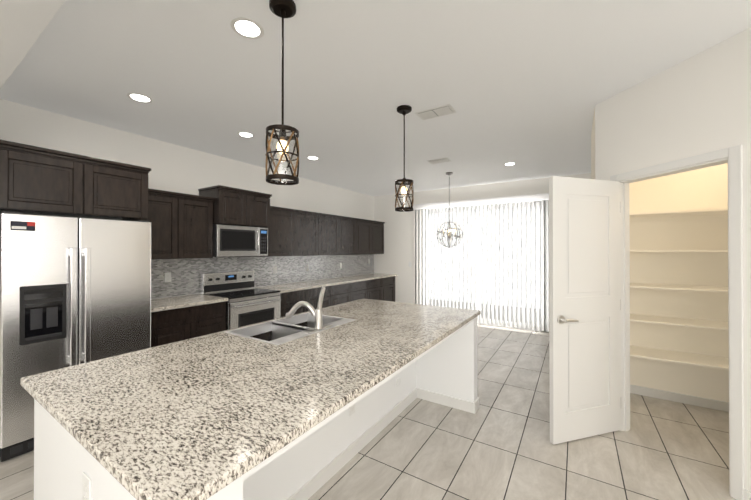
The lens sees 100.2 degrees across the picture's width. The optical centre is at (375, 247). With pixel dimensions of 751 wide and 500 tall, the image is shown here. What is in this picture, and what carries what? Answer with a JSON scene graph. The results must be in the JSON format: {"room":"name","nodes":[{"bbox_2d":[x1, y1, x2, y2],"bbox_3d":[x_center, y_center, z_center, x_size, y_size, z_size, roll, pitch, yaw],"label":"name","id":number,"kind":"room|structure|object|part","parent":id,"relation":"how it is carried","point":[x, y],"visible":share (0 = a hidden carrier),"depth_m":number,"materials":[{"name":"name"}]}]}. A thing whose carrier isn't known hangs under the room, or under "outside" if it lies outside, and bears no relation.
{"room":"kitchen","nodes":[
{"label":"kitchen","id":0,"kind":"room"},
{"bbox_2d":[0,99,373,220],"bbox_3d":[-1.698,0.124,5.113,0.100,2.770,5.990,0,0,33],"label":"wall","id":1,"kind":"structure","parent":0,"point":[179,169],"depth_m":3.78,"materials":[{"name":"white paint"}]},
{"bbox_2d":[0,140,95,217],"bbox_3d":[-2.835,-0.514,2.633,0.651,0.462,0.541,0,0,33],"label":"upper cabinet","id":2,"kind":"object","parent":1,"relation":"attached to","point":[34,181],"depth_m":2.45,"materials":[{"name":"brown wood"}]},
{"bbox_2d":[88,160,151,220],"bbox_3d":[-2.611,-0.512,2.984,0.651,0.462,0.540,0,0,33],"label":"upper cabinet","id":3,"kind":"object","parent":1,"relation":"attached to","point":[123,192],"depth_m":2.87,"materials":[{"name":"brown wood"}]},
{"bbox_2d":[132,192,187,258],"bbox_3d":[-2.468,-0.237,3.495,0.341,0.717,0.471,0,0,33],"label":"upper cabinet","id":4,"kind":"object","parent":1,"relation":"attached to","point":[169,222],"depth_m":3.47,"materials":[{"name":"brown wood"}]},
{"bbox_2d":[184,196,211,258],"bbox_3d":[-2.281,-0.236,3.787,0.341,0.717,0.470,0,0,33],"label":"upper cabinet","id":5,"kind":"object","parent":1,"relation":"attached to","point":[199,207],"depth_m":3.75,"materials":[{"name":"brown wood"}]},
{"bbox_2d":[196,188,251,223],"bbox_3d":[-1.981,-0.519,4.157,0.451,0.437,0.469,0,0,33],"label":"upper cabinet","id":6,"kind":"object","parent":1,"relation":"attached to","point":[217,221],"depth_m":3.98,"materials":[{"name":"brown wood"}]},
{"bbox_2d":[212,224,267,257],"bbox_3d":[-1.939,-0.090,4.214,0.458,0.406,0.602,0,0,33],"label":"microwave","id":7,"kind":"object","parent":1,"relation":"attached to","point":[228,240],"depth_m":4.09,"materials":[{"name":"grey metal"}]},
{"bbox_2d":[252,192,271,227],"bbox_3d":[-1.795,-0.517,4.448,0.451,0.437,0.381,0,0,33],"label":"upper cabinet","id":8,"kind":"object","parent":1,"relation":"attached to","point":[261,208],"depth_m":4.37,"materials":[{"name":"brown wood"}]},
{"bbox_2d":[151,254,373,298],"bbox_3d":[-1.387,0.366,5.491,0.013,0.468,5.012,0,0,33],"label":"backsplash","id":9,"kind":"structure","parent":1,"relation":"attached to","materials":[{"name":"tile"}]},
{"bbox_2d":[165,273,170,281],"bbox_3d":[-2.485,0.353,3.758,0.008,0.114,0.070,0,0,33],"label":"outlet","id":10,"kind":"object","parent":9,"relation":"attached to","point":[167,277],"depth_m":3.76,"materials":[{"name":"white plastic"}]},
{"bbox_2d":[268,208,299,255],"bbox_3d":[-1.571,-0.230,4.900,0.341,0.717,0.618,0,0,33],"label":"upper cabinet","id":11,"kind":"object","parent":1,"relation":"attached to","point":[284,234],"depth_m":4.85,"materials":[{"name":"brown wood"}]},
{"bbox_2d":[300,212,323,255],"bbox_3d":[-1.288,-0.228,5.342,0.341,0.717,0.680,0,0,33],"label":"upper cabinet","id":12,"kind":"object","parent":1,"relation":"attached to","point":[311,223],"depth_m":5.35,"materials":[{"name":"brown wood"}]},
{"bbox_2d":[324,216,343,254],"bbox_3d":[-0.989,-0.226,5.811,0.341,0.717,0.681,0,0,33],"label":"upper cabinet","id":13,"kind":"object","parent":1,"relation":"attached to","point":[333,225],"depth_m":5.84,"materials":[{"name":"brown wood"}]},
{"bbox_2d":[344,216,359,254],"bbox_3d":[-0.690,-0.224,6.280,0.341,0.717,0.681,0,0,33],"label":"upper cabinet","id":14,"kind":"object","parent":1,"relation":"attached to","point":[351,227],"depth_m":6.30,"materials":[{"name":"brown wood"}]},
{"bbox_2d":[360,220,371,253],"bbox_3d":[-0.390,-0.222,6.749,0.341,0.717,0.680,0,0,33],"label":"upper cabinet","id":15,"kind":"object","parent":1,"relation":"attached to","point":[365,225],"depth_m":6.72,"materials":[{"name":"brown wood"}]},
{"bbox_2d":[372,220,383,253],"bbox_3d":[-0.108,-0.219,7.191,0.341,0.717,0.618,0,0,33],"label":"upper cabinet","id":16,"kind":"object","parent":1,"relation":"attached to","point":[377,228],"depth_m":7.12,"materials":[{"name":"brown wood"}]},
{"bbox_2d":[264,228,267,255],"bbox_3d":[-1.753,-0.088,4.546,0.414,0.406,0.156,0,0,33],"label":"control panel","id":17,"kind":"object","parent":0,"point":[265,229],"depth_m":4.47,"materials":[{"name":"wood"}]},
{"bbox_2d":[0,324,735,499],"bbox_3d":[0.478,1.542,1.546,7.800,0.100,10.050,0,0,33],"label":"floor","id":18,"kind":"structure","parent":0,"point":[498,445],"depth_m":2.28,"materials":[{"name":"tile"}]},
{"bbox_2d":[0,211,150,461],"bbox_3d":[-2.631,0.619,2.734,0.825,1.747,0.908,0,0,33],"label":"fridge","id":19,"kind":"object","parent":18,"relation":"on","point":[75,291],"visible":0.83,"depth_m":2.42,"materials":[{"name":"grey metal"}]},
{"bbox_3d":[-2.471,0.253,2.314,0.021,0.885,0.290,0,0,33],"label":"panel","id":20,"kind":"part","parent":19,"relation":"part of","materials":[{"name":"black plastic"}]},
{"bbox_3d":[-2.339,0.457,2.483,0.061,0.920,0.122,0,0,33],"label":"handle","id":21,"kind":"part","parent":19,"relation":"part of","materials":[{"name":"silver metal"}]},
{"bbox_2d":[151,302,225,347],"bbox_3d":[-2.258,1.066,3.560,0.619,0.872,0.817,0,0,33],"label":"base cabinet","id":22,"kind":"object","parent":18,"relation":"on","point":[168,326],"depth_m":3.36,"materials":[{"name":"black wood"}]},
{"bbox_2d":[151,294,226,313],"bbox_3d":[-2.241,0.610,3.552,0.658,0.037,0.817,0,0,33],"label":"countertop","id":23,"kind":"structure","parent":22,"relation":"on","point":[180,300],"depth_m":3.48,"materials":[{"name":"beige stone"}]},
{"bbox_2d":[200,270,280,329],"bbox_3d":[-1.766,0.917,4.192,0.713,1.175,0.760,0,0,33],"label":"range","id":24,"kind":"object","parent":18,"relation":"on","point":[247,303],"visible":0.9,"depth_m":4.10,"materials":[{"name":"silver metal"}]},
{"bbox_3d":[-1.507,1.035,4.026,0.098,0.848,0.752,0,0,33],"label":"door","id":25,"kind":"part","parent":24,"relation":"part of","materials":[{"name":"silver metal"}]},
{"bbox_2d":[20,287,480,499],"bbox_3d":[-0.301,0.886,2.183,1.345,1.219,2.700,0,0,33],"label":"kitchen island","id":26,"kind":"object","parent":18,"relation":"on","point":[303,405],"visible":1,"depth_m":1.40,"materials":[{"name":"stone"}]},
{"bbox_2d":[224,312,354,344],"bbox_3d":[-0.603,0.681,2.365,0.550,0.198,0.800,0,0,33],"label":"sink","id":27,"kind":"object","parent":26,"relation":"in","point":[281,331],"depth_m":2.40,"materials":[{"name":"silver metal"}]},
{"bbox_2d":[285,287,332,332],"bbox_3d":[-0.485,0.429,2.303,0.305,0.305,0.240,0,0,33],"label":"faucet","id":28,"kind":"object","parent":26,"relation":"on","point":[319,327],"depth_m":2.25,"materials":[{"name":"silver metal"}]},
{"bbox_2d":[279,290,310,317],"bbox_3d":[-1.454,1.072,4.819,0.619,0.872,0.618,0,0,33],"label":"base cabinet","id":29,"kind":"object","parent":18,"relation":"on","point":[287,301],"depth_m":4.63,"materials":[{"name":"black wood"}]},
{"bbox_2d":[254,274,397,293],"bbox_3d":[-0.685,0.621,5.989,0.658,0.037,3.415,0,0,33],"label":"countertop","id":30,"kind":"structure","parent":29,"relation":"on","point":[284,287],"depth_m":5.46,"materials":[{"name":"beige stone"}]},
{"bbox_2d":[311,286,334,309],"bbox_3d":[-1.172,1.074,5.261,0.619,0.872,0.680,0,0,33],"label":"base cabinet","id":31,"kind":"object","parent":18,"relation":"on","point":[329,294],"depth_m":5.22,"materials":[{"name":"black wood"}]},
{"bbox_2d":[335,282,354,304],"bbox_3d":[-0.872,1.077,5.731,0.619,0.872,0.681,0,0,33],"label":"base cabinet","id":32,"kind":"object","parent":18,"relation":"on","point":[345,293],"depth_m":5.67,"materials":[{"name":"black wood"}]},
{"bbox_2d":[355,282,370,299],"bbox_3d":[-0.573,1.079,6.199,0.619,0.872,0.681,0,0,33],"label":"base cabinet","id":33,"kind":"object","parent":18,"relation":"on","point":[362,289],"depth_m":6.14,"materials":[{"name":"black wood"}]},
{"bbox_2d":[371,278,382,299],"bbox_3d":[-0.274,1.081,6.668,0.619,0.872,0.680,0,0,33],"label":"base cabinet","id":34,"kind":"object","parent":18,"relation":"on","point":[376,283],"depth_m":6.57,"materials":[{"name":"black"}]},
{"bbox_2d":[383,278,394,301],"bbox_3d":[0.030,1.083,7.144,0.619,0.872,0.696,0,0,33],"label":"base cabinet","id":35,"kind":"object","parent":18,"relation":"on","point":[388,283],"depth_m":7.01,"materials":[{"name":"black wood"}]},
{"bbox_2d":[0,0,750,195],"bbox_3d":[0.478,-1.328,1.560,7.800,0.100,10.050,0,0,33],"label":"ceiling","id":36,"kind":"structure","parent":0,"point":[526,86],"depth_m":2.31,"materials":[{"name":"white paint"}]},
{"bbox_2d":[0,0,64,88],"bbox_3d":[0.116,-1.159,0.248,6.800,0.250,0.270,0,0,33],"label":"header beam","id":37,"kind":"structure","parent":36,"relation":"attached to","point":[23,24],"depth_m":1.46,"materials":[{"name":"white paint"}]},
{"bbox_2d":[127,93,152,102],"bbox_3d":[-1.990,-1.268,2.655,0.168,0.008,0.168,0,0,-12],"label":"recessed light","id":38,"kind":"object","parent":36,"relation":"in","point":[138,97],"depth_m":2.65,"materials":[{"name":"white"}]},
{"bbox_2d":[237,132,254,137],"bbox_3d":[-1.447,-1.264,3.506,0.168,0.008,0.168,0,0,-12],"label":"recessed light","id":39,"kind":"object","parent":36,"relation":"in","point":[243,134],"depth_m":3.50,"materials":[{"name":"white"}]},
{"bbox_2d":[231,17,263,38],"bbox_3d":[-0.742,-1.272,1.822,0.168,0.008,0.168,0,0,-12],"label":"recessed light","id":40,"kind":"object","parent":36,"relation":"in","point":[248,28],"depth_m":1.82,"materials":[{"name":"white"}]},
{"bbox_2d":[265,0,298,184],"bbox_3d":[-0.486,-0.810,1.645,0.170,0.930,0.170,0,0,33],"label":"pendant light","id":41,"kind":"object","parent":36,"relation":"hanging from","point":[282,9],"visible":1,"depth_m":1.63,"materials":[{"name":"black metal"}]},
{"bbox_3d":[-0.486,-0.473,1.643,0.145,0.240,0.145,0,0,33],"label":"glass","id":42,"kind":"part","parent":41,"relation":"part of","materials":[{"name":"clear glass"}]},
{"bbox_2d":[306,156,318,159],"bbox_3d":[-0.877,-1.260,4.400,0.168,0.008,0.168,0,0,-12],"label":"recessed light","id":43,"kind":"object","parent":36,"relation":"in","point":[309,157],"depth_m":4.39,"materials":[{"name":"white"}]},
{"bbox_2d":[395,105,413,211],"bbox_3d":[0.261,-0.804,2.853,0.170,0.930,0.170,0,0,33],"label":"pendant light","id":44,"kind":"object","parent":36,"relation":"hanging from","point":[404,110],"visible":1,"depth_m":2.83,"materials":[{"name":"black metal"}]},
{"bbox_3d":[0.261,-0.468,2.851,0.145,0.240,0.145,0,0,33],"label":"glass","id":45,"kind":"part","parent":44,"relation":"part of","materials":[{"name":"clear glass"}]},
{"bbox_2d":[415,104,455,119],"bbox_3d":[0.562,-1.263,2.936,0.340,0.012,0.200,0,0,33],"label":"ceiling vent","id":46,"kind":"object","parent":36,"relation":"in","point":[439,111],"depth_m":2.91,"materials":[{"name":"white metal"}]},
{"bbox_2d":[428,158,450,163],"bbox_3d":[0.924,-1.255,4.543,0.300,0.011,0.200,0,0,33],"label":"ceiling vent","id":47,"kind":"object","parent":36,"relation":"in","point":[442,160],"depth_m":4.52,"materials":[{"name":"white metal"}]},
{"bbox_2d":[437,172,462,247],"bbox_3d":[1.237,-0.630,5.254,0.419,1.257,0.426,0,0,33],"label":"orb chandelier","id":48,"kind":"object","parent":36,"relation":"hanging from","point":[449,234],"visible":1,"depth_m":5.24,"materials":[{"name":"silver metal"}]},
{"bbox_2d":[503,162,515,165],"bbox_3d":[2.016,-1.259,4.712,0.168,0.008,0.168,0,0,-12],"label":"recessed light","id":49,"kind":"object","parent":36,"relation":"in","point":[510,163],"depth_m":4.72,"materials":[{"name":"white"}]},
{"bbox_2d":[374,173,590,303],"bbox_3d":[3.143,0.127,5.635,7.700,2.770,0.100,0,0,33],"label":"wall","id":50,"kind":"structure","parent":0,"point":[397,256],"depth_m":7.08,"materials":[{"name":"white paint"}]},
{"bbox_2d":[410,193,548,209],"bbox_3d":[2.031,-0.905,6.220,2.950,0.120,0.116,0,0,33],"label":"valance","id":51,"kind":"object","parent":50,"relation":"attached to","point":[515,199],"visible":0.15,"depth_m":6.10,"materials":[{"name":"white plastic"}]},
{"bbox_2d":[415,200,548,331],"bbox_3d":[2.028,0.317,6.210,2.764,2.325,0.065,0,0,33],"label":"vertical blinds","id":52,"kind":"object","parent":50,"relation":"attached to","point":[522,268],"visible":0.79,"depth_m":5.99,"materials":[{"name":"white plastic"}]},
{"bbox_2d":[423,200,546,331],"bbox_3d":[2.091,0.316,6.309,2.436,2.398,0.065,0,0,33],"label":"door","id":53,"kind":"structure","parent":50,"relation":"in","point":[481,261],"depth_m":6.28,"materials":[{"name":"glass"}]},
{"bbox_2d":[591,109,594,178],"bbox_3d":[2.231,0.115,3.127,0.100,2.770,0.870,0,0,33],"label":"wall","id":54,"kind":"structure","parent":0,"point":[593,152],"depth_m":3.06,"materials":[{"name":"beige paint"}]},
{"bbox_2d":[595,27,750,491],"bbox_3d":[2.116,0.111,2.287,0.100,2.770,1.046,0,0,-12],"label":"wall","id":55,"kind":"structure","parent":0,"point":[698,104],"depth_m":2.08,"materials":[{"name":"white paint"}]},
{"bbox_2d":[549,176,620,444],"bbox_3d":[1.670,0.470,2.486,0.483,2.030,0.540,0,0,33],"label":"pantry door","id":56,"kind":"structure","parent":55,"relation":"in","point":[584,290],"depth_m":2.46,"materials":[{"name":"white wood"}]},
{"bbox_3d":[1.458,0.546,2.425,0.190,0.064,0.187,0,0,33],"label":"handle","id":57,"kind":"part","parent":56,"relation":"part of","materials":[{"name":"silver metal"}]},
{"bbox_2d":[610,145,750,499],"bbox_3d":[2.108,0.445,2.284,0.116,2.102,1.046,0,0,-12],"label":"door frame","id":58,"kind":"structure","parent":55,"relation":"attached to","point":[732,157],"depth_m":1.89,"materials":[{"name":"white wood"}]},
{"bbox_2d":[629,163,728,401],"bbox_3d":[3.226,0.114,2.949,1.770,2.770,0.100,0,0,33],"label":"wall","id":59,"kind":"structure","parent":0,"point":[702,188],"depth_m":3.05,"materials":[{"name":"beige paint"}]},
{"bbox_2d":[630,384,728,411],"bbox_3d":[3.154,1.456,2.922,1.670,0.085,0.012,0,0,33],"label":"baseboard","id":60,"kind":"structure","parent":59,"relation":"attached to","point":[686,399],"depth_m":3.03,"materials":[{"name":"white wood"}]}
]}

